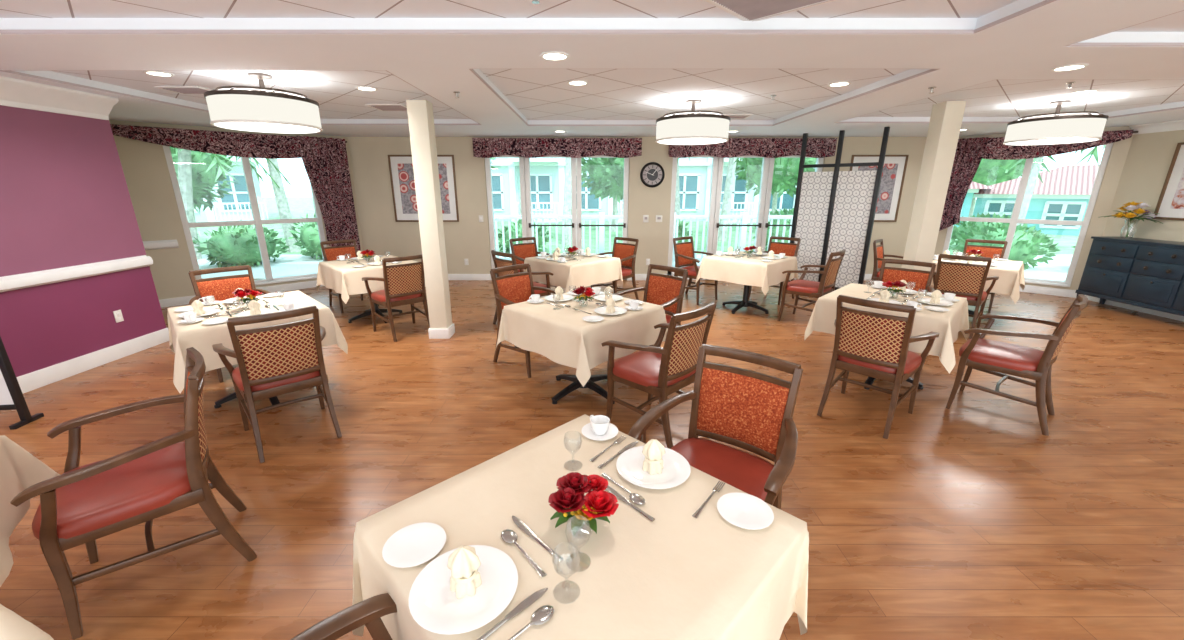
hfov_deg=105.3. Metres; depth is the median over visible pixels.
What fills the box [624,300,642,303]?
bread plate
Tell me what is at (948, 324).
tablecloth
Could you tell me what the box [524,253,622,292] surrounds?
tablecloth
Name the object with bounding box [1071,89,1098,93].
recessed light
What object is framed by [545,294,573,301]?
dinner plate
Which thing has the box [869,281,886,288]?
cup
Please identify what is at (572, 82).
recessed light
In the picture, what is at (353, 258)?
dinner plate
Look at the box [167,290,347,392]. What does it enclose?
tablecloth
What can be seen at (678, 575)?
tablecloth
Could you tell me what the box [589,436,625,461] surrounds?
fork
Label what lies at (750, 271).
tablecloth
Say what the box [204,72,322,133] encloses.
drum ceiling light
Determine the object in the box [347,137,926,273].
wall
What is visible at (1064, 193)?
building
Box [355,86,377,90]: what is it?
recessed light
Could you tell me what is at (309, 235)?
shrub
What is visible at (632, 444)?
table knife
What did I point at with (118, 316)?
wall outlet
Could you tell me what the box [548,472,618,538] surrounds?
centerpiece
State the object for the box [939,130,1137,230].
drape
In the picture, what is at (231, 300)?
dinner plate
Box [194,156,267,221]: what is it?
apartment building
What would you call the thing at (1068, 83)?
sprinkler
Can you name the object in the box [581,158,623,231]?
tree
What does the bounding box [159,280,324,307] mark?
baseboard
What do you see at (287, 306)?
cup
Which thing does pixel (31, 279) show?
trim
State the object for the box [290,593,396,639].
dining chair
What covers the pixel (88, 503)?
dining chair
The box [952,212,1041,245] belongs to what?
shrub
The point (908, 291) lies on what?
dinner plate
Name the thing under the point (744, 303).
dining table
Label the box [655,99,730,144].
drum ceiling light
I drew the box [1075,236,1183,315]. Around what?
sideboard
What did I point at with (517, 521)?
table knife
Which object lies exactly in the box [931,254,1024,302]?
tablecloth
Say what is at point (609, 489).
table knife
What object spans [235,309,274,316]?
dinner plate
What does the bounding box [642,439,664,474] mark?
folded napkin
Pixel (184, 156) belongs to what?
palm tree
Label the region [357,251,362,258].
folded napkin
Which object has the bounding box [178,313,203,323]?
cup
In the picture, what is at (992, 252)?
dining chair
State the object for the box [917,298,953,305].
dinner plate
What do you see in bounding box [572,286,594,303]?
centerpiece
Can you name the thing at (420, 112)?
column
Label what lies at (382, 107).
ceiling air vent
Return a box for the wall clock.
[640,162,664,187]
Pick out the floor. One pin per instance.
(969, 521)
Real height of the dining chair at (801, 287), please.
0.950 m
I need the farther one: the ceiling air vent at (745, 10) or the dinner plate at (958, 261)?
the dinner plate at (958, 261)
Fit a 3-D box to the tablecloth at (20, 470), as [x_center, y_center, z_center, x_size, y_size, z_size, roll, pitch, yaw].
[-2.366,0.815,1.233,1.210,0.408,1.229,-16,22,-43]
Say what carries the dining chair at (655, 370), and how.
on the floor
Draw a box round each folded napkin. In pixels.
[191,300,205,314]
[248,300,260,314]
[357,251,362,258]
[374,255,380,263]
[447,545,481,598]
[553,251,557,259]
[555,286,562,299]
[585,247,590,254]
[604,286,612,299]
[606,298,614,312]
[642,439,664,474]
[728,246,732,253]
[757,246,762,253]
[768,250,773,258]
[879,290,889,302]
[898,280,906,291]
[930,290,941,303]
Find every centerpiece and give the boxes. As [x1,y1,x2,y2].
[232,289,261,308]
[361,249,374,260]
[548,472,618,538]
[566,246,577,256]
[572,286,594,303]
[743,246,755,255]
[882,281,907,295]
[968,249,982,261]
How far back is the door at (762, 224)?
8.20 m
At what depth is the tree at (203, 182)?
13.19 m
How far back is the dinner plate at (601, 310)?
3.49 m
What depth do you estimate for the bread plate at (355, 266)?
5.48 m
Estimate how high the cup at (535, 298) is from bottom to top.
0.062 m
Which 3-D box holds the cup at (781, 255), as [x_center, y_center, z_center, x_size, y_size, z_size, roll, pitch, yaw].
[2.603,-0.880,6.189,0.144,0.062,0.144,-16,22,-43]
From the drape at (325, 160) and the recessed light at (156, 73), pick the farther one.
the drape at (325, 160)
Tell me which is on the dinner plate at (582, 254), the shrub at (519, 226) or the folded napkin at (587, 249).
the folded napkin at (587, 249)
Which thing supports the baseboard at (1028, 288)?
attached to the wall at (1120, 149)
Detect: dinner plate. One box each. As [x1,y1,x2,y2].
[177,309,219,317]
[222,296,258,303]
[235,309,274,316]
[350,257,370,259]
[367,261,387,264]
[408,545,517,634]
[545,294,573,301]
[579,253,596,255]
[594,294,622,300]
[594,306,626,314]
[616,446,690,488]
[722,252,738,254]
[751,252,767,254]
[761,256,780,259]
[866,298,901,303]
[891,288,917,293]
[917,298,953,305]
[958,261,983,263]
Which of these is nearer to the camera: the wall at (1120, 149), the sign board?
the sign board
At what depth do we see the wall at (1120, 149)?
6.82 m
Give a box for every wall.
[0,105,165,376]
[109,120,362,299]
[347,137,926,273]
[934,126,1133,289]
[1102,130,1183,241]
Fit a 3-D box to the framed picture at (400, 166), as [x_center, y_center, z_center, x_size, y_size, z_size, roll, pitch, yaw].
[-3.000,-2.342,8.079,1.150,1.150,0.035,0,16,0]
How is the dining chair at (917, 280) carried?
on the floor
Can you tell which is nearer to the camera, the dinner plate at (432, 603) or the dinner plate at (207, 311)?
the dinner plate at (432, 603)
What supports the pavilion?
on the ground
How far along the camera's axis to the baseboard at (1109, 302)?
6.37 m
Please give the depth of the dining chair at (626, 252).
6.91 m
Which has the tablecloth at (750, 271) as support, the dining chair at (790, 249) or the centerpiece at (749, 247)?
the centerpiece at (749, 247)
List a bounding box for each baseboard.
[16,328,168,393]
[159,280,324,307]
[448,274,871,279]
[1019,285,1076,297]
[1085,295,1183,321]
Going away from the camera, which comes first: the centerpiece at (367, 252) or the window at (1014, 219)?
the centerpiece at (367, 252)
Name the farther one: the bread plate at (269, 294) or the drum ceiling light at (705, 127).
the drum ceiling light at (705, 127)
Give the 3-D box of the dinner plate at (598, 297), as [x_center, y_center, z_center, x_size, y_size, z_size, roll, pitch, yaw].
[0.142,-0.185,3.886,0.250,0.019,0.250,-16,22,-43]
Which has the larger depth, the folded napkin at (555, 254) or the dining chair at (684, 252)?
the dining chair at (684, 252)
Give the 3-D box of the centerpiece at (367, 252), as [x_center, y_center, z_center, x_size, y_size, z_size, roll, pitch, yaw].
[-2.897,-0.832,5.854,0.194,0.156,0.180,-4,17,-12]
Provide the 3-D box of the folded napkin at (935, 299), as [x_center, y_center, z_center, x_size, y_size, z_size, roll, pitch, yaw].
[2.842,-0.195,3.733,0.078,0.112,0.072,-16,22,-43]
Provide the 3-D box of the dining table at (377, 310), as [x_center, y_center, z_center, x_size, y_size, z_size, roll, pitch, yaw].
[-2.900,-0.389,5.981,0.910,0.750,0.910,-16,22,-43]
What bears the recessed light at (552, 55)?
in the ceiling
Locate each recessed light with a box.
[143,71,173,76]
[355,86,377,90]
[540,51,568,60]
[567,80,588,84]
[828,81,850,86]
[1051,64,1088,70]
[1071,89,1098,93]
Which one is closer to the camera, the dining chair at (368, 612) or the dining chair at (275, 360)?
the dining chair at (368, 612)
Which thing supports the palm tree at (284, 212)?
on the ground
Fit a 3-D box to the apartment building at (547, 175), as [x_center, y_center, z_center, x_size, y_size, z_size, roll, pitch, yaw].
[0.975,-11.807,25.199,26.250,12.000,7.000,0,16,0]
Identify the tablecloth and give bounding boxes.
[0,435,58,639]
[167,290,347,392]
[316,255,425,303]
[352,414,808,639]
[496,291,667,386]
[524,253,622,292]
[696,251,798,294]
[804,283,968,373]
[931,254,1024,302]
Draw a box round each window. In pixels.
[162,145,326,285]
[942,143,1112,286]
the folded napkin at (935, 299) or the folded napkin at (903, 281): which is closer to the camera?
the folded napkin at (935, 299)
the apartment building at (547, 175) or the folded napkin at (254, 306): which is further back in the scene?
the apartment building at (547, 175)
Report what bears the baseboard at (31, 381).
attached to the wall at (65, 200)
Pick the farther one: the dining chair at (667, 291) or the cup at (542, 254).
the cup at (542, 254)
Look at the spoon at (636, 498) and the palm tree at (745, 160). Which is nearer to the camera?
the spoon at (636, 498)
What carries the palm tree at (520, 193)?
on the ground
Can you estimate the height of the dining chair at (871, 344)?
0.950 m
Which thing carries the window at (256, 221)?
in the wall at (144, 164)
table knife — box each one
[477,588,547,639]
[512,516,563,561]
[598,441,637,468]
[606,485,654,521]
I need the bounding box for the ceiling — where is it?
[0,0,1183,136]
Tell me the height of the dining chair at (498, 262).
0.950 m
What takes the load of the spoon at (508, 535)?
on the tablecloth at (678, 575)
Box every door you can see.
[485,156,628,279]
[667,156,823,279]
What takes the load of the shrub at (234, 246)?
on the ground
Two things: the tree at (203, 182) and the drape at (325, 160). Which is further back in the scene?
the tree at (203, 182)
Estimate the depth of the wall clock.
8.00 m
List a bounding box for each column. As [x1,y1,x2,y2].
[406,100,454,338]
[901,101,965,270]
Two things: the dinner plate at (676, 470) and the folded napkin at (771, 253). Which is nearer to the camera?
the dinner plate at (676, 470)
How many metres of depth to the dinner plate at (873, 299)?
3.79 m
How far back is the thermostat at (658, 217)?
8.21 m
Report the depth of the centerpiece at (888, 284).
3.90 m
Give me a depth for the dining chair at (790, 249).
7.01 m
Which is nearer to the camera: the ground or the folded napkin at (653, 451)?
the folded napkin at (653, 451)
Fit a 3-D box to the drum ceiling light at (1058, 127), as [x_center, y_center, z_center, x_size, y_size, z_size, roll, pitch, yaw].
[5.250,-2.241,5.127,0.816,0.434,0.816,0,16,0]
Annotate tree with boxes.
[170,147,290,258]
[170,148,240,213]
[191,151,300,251]
[519,193,520,223]
[561,158,571,244]
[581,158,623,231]
[675,158,679,219]
[677,158,776,248]
[718,158,736,240]
[727,158,816,221]
[968,159,1044,216]
[979,145,1105,225]
[1066,147,1098,167]
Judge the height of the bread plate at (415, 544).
0.014 m
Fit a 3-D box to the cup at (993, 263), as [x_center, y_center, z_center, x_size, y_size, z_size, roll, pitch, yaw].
[4.887,-0.687,5.526,0.144,0.062,0.144,-16,22,-43]
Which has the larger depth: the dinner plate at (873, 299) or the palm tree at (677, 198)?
the palm tree at (677, 198)
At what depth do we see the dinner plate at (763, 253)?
6.51 m
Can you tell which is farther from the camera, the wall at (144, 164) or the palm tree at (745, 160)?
the palm tree at (745, 160)
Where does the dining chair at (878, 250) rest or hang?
on the floor
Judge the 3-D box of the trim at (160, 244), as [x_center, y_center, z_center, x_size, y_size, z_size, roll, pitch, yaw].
[-6.607,-0.941,5.997,1.676,0.120,0.076,-16,22,-43]
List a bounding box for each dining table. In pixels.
[214,392,279,407]
[348,303,402,322]
[551,374,614,403]
[722,285,768,313]
[838,368,923,389]
[968,309,994,321]
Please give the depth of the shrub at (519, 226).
12.26 m
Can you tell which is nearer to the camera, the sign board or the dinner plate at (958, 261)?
the sign board
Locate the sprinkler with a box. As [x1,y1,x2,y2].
[1066,82,1074,87]
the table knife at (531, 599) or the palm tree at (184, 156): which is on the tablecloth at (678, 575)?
the table knife at (531, 599)
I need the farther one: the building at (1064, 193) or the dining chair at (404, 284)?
the building at (1064, 193)
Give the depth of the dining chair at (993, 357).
3.32 m
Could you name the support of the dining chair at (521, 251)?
on the floor
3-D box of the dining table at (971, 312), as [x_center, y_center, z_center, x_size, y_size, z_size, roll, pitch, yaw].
[5.000,-0.403,6.029,0.910,0.750,0.910,-16,22,-43]
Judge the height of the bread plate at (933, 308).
0.014 m
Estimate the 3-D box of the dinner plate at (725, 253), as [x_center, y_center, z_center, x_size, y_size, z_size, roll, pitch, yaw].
[1.988,-0.951,6.507,0.250,0.019,0.250,-16,22,-43]
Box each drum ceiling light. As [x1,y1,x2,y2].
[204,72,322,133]
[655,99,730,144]
[1003,100,1108,144]
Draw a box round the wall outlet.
[113,310,123,322]
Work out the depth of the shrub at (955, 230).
11.39 m
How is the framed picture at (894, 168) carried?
attached to the wall at (468, 238)
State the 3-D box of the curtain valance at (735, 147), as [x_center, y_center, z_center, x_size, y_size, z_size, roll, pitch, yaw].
[2.780,-2.985,7.856,2.880,0.320,0.105,0,16,0]
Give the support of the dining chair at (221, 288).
on the floor
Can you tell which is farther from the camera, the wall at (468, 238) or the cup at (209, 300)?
the wall at (468, 238)
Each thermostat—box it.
[643,215,648,221]
[656,215,661,221]
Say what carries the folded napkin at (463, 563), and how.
on the dinner plate at (432, 603)
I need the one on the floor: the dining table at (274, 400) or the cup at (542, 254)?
the dining table at (274, 400)
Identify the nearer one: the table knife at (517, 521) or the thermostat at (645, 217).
the table knife at (517, 521)
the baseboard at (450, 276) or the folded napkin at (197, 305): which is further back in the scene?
the baseboard at (450, 276)
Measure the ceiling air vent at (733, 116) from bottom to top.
0.015 m
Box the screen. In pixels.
[788,127,889,289]
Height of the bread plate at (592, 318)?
0.014 m
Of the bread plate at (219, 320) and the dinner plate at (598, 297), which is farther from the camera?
the dinner plate at (598, 297)
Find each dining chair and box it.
[10,347,256,639]
[188,265,272,382]
[212,305,341,462]
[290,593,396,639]
[320,239,378,312]
[362,254,429,341]
[490,263,562,377]
[491,250,552,323]
[509,237,557,288]
[591,237,638,299]
[601,302,715,448]
[613,264,687,347]
[628,344,802,509]
[673,236,717,304]
[748,236,800,304]
[778,249,845,320]
[817,295,939,438]
[864,258,935,291]
[871,239,903,284]
[933,254,998,338]
[946,294,1087,435]
[962,239,1007,311]
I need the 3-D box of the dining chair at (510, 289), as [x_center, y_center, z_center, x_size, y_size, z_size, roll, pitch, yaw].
[-0.611,-0.022,4.389,0.607,0.950,0.641,14,22,40]
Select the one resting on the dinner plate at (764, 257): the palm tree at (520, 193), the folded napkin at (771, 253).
the folded napkin at (771, 253)
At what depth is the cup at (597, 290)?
4.04 m
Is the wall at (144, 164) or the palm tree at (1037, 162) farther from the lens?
the palm tree at (1037, 162)
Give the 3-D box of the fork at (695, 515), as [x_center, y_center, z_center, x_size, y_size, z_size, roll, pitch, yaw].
[0.359,0.549,1.389,0.022,0.010,0.198,13,21,37]
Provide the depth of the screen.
7.25 m
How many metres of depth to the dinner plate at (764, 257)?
6.11 m
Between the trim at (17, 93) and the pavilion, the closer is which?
the trim at (17, 93)
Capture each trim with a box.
[0,76,118,119]
[0,255,152,291]
[143,239,178,249]
[1129,119,1183,134]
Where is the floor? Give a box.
[0,278,1183,639]
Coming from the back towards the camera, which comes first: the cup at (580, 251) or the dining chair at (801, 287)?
the cup at (580, 251)
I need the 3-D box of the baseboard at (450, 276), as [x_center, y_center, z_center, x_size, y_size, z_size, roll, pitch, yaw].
[1.010,-0.809,8.537,10.520,0.120,0.018,0,16,0]
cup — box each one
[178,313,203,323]
[198,296,219,305]
[278,303,297,311]
[336,255,347,260]
[527,294,543,303]
[539,252,548,256]
[557,257,567,262]
[577,249,585,253]
[582,415,617,440]
[592,287,604,295]
[625,301,642,310]
[714,251,723,255]
[776,253,786,257]
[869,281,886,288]
[906,301,921,310]
[940,293,959,301]
[984,261,998,266]
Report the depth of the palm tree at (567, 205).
13.82 m
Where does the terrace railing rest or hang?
on the ground
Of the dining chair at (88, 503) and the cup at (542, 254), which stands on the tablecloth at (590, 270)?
the cup at (542, 254)
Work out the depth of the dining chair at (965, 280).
5.17 m
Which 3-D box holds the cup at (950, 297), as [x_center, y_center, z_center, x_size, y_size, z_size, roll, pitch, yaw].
[3.033,-0.193,3.837,0.144,0.062,0.144,-16,22,-43]
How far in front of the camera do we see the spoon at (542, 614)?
1.00 m
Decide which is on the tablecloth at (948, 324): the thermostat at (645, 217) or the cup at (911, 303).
the cup at (911, 303)
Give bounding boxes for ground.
[197,197,1077,280]
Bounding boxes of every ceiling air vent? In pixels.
[154,86,211,93]
[365,104,406,110]
[704,0,835,20]
[723,114,752,118]
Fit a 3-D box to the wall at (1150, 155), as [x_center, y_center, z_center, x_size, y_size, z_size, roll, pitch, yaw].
[7.830,-0.352,2.684,0.160,2.530,8.550,0,16,0]
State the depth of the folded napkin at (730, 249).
6.47 m
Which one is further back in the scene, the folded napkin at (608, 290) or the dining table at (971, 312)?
the dining table at (971, 312)
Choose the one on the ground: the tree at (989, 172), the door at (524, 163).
the tree at (989, 172)
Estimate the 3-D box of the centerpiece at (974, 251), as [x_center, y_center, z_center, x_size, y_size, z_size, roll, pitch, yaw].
[4.999,-0.846,5.903,0.174,0.156,0.187,1,16,3]
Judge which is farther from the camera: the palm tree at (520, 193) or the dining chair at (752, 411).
the palm tree at (520, 193)
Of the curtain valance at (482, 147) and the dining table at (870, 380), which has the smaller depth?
the dining table at (870, 380)
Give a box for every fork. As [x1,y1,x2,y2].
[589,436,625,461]
[692,481,724,517]
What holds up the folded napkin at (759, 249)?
on the dinner plate at (763, 253)
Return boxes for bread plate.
[174,307,192,311]
[202,318,227,324]
[263,293,283,296]
[352,265,365,267]
[382,522,445,567]
[582,315,603,321]
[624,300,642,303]
[717,492,773,529]
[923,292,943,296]
[925,306,948,311]
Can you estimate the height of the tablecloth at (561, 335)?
0.395 m
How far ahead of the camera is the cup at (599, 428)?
1.75 m
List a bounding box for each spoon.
[501,529,546,577]
[509,605,553,639]
[601,473,644,504]
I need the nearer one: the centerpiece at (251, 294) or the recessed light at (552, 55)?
the recessed light at (552, 55)
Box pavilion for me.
[954,181,995,227]
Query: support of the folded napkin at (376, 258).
on the dinner plate at (370, 263)
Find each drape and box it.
[110,124,360,250]
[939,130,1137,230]
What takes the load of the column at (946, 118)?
on the floor
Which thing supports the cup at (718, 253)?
on the tablecloth at (750, 271)
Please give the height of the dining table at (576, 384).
0.750 m
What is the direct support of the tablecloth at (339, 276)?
on the dining table at (377, 310)
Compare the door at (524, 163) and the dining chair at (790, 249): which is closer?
the dining chair at (790, 249)
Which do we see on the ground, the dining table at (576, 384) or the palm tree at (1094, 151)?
the palm tree at (1094, 151)
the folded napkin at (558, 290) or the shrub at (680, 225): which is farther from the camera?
the shrub at (680, 225)
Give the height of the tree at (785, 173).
5.427 m
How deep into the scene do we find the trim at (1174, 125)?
6.13 m
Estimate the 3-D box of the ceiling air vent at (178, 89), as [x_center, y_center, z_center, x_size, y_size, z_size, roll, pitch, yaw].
[-3.950,-2.260,4.444,0.430,0.015,0.330,0,16,0]
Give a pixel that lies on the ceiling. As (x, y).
(641, 61)
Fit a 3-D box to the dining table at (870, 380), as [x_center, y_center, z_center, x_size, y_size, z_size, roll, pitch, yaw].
[2.630,0.172,4.061,0.910,0.750,0.910,-16,22,-43]
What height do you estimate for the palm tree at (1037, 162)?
3.895 m
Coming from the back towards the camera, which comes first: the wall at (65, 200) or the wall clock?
the wall clock
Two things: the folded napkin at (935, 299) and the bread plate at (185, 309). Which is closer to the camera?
the bread plate at (185, 309)
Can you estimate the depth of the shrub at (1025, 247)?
9.69 m
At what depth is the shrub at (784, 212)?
11.87 m
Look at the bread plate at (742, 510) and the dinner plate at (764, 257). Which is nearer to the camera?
the bread plate at (742, 510)
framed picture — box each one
[388,155,458,221]
[849,155,908,221]
[1152,142,1183,220]
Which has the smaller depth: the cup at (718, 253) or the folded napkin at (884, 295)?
the folded napkin at (884, 295)
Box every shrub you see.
[193,219,289,267]
[288,214,322,259]
[498,219,552,251]
[675,219,692,242]
[752,207,793,248]
[949,227,959,248]
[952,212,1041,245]
[952,222,1060,269]
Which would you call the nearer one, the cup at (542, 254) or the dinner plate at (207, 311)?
the dinner plate at (207, 311)
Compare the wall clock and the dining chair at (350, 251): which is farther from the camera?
the wall clock
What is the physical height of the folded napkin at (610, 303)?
0.112 m
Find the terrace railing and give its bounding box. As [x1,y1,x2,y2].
[494,212,792,265]
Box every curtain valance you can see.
[472,138,641,157]
[668,138,836,157]
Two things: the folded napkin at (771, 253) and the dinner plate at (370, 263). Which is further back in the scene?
the folded napkin at (771, 253)
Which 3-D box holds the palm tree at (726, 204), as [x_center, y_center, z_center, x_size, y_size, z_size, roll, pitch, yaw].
[4.839,-5.285,14.790,3.485,5.343,3.236,-11,20,-34]
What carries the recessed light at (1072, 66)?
in the ceiling
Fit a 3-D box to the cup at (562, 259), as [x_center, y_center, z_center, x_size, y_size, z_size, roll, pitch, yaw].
[-0.383,-0.771,5.814,0.144,0.062,0.144,-16,22,-43]
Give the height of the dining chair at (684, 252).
0.950 m
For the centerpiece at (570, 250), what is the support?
on the tablecloth at (590, 270)
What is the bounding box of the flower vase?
[1102,201,1162,237]
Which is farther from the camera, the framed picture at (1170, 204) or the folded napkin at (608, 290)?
the framed picture at (1170, 204)
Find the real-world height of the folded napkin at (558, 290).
0.112 m
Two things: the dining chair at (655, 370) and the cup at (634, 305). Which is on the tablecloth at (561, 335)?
the cup at (634, 305)
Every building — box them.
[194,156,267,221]
[491,158,814,221]
[973,165,1099,235]
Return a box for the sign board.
[0,336,43,429]
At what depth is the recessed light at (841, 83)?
4.18 m
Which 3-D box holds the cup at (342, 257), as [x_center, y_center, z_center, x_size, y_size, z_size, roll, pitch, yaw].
[-3.303,-0.818,5.974,0.144,0.062,0.144,-16,22,-43]

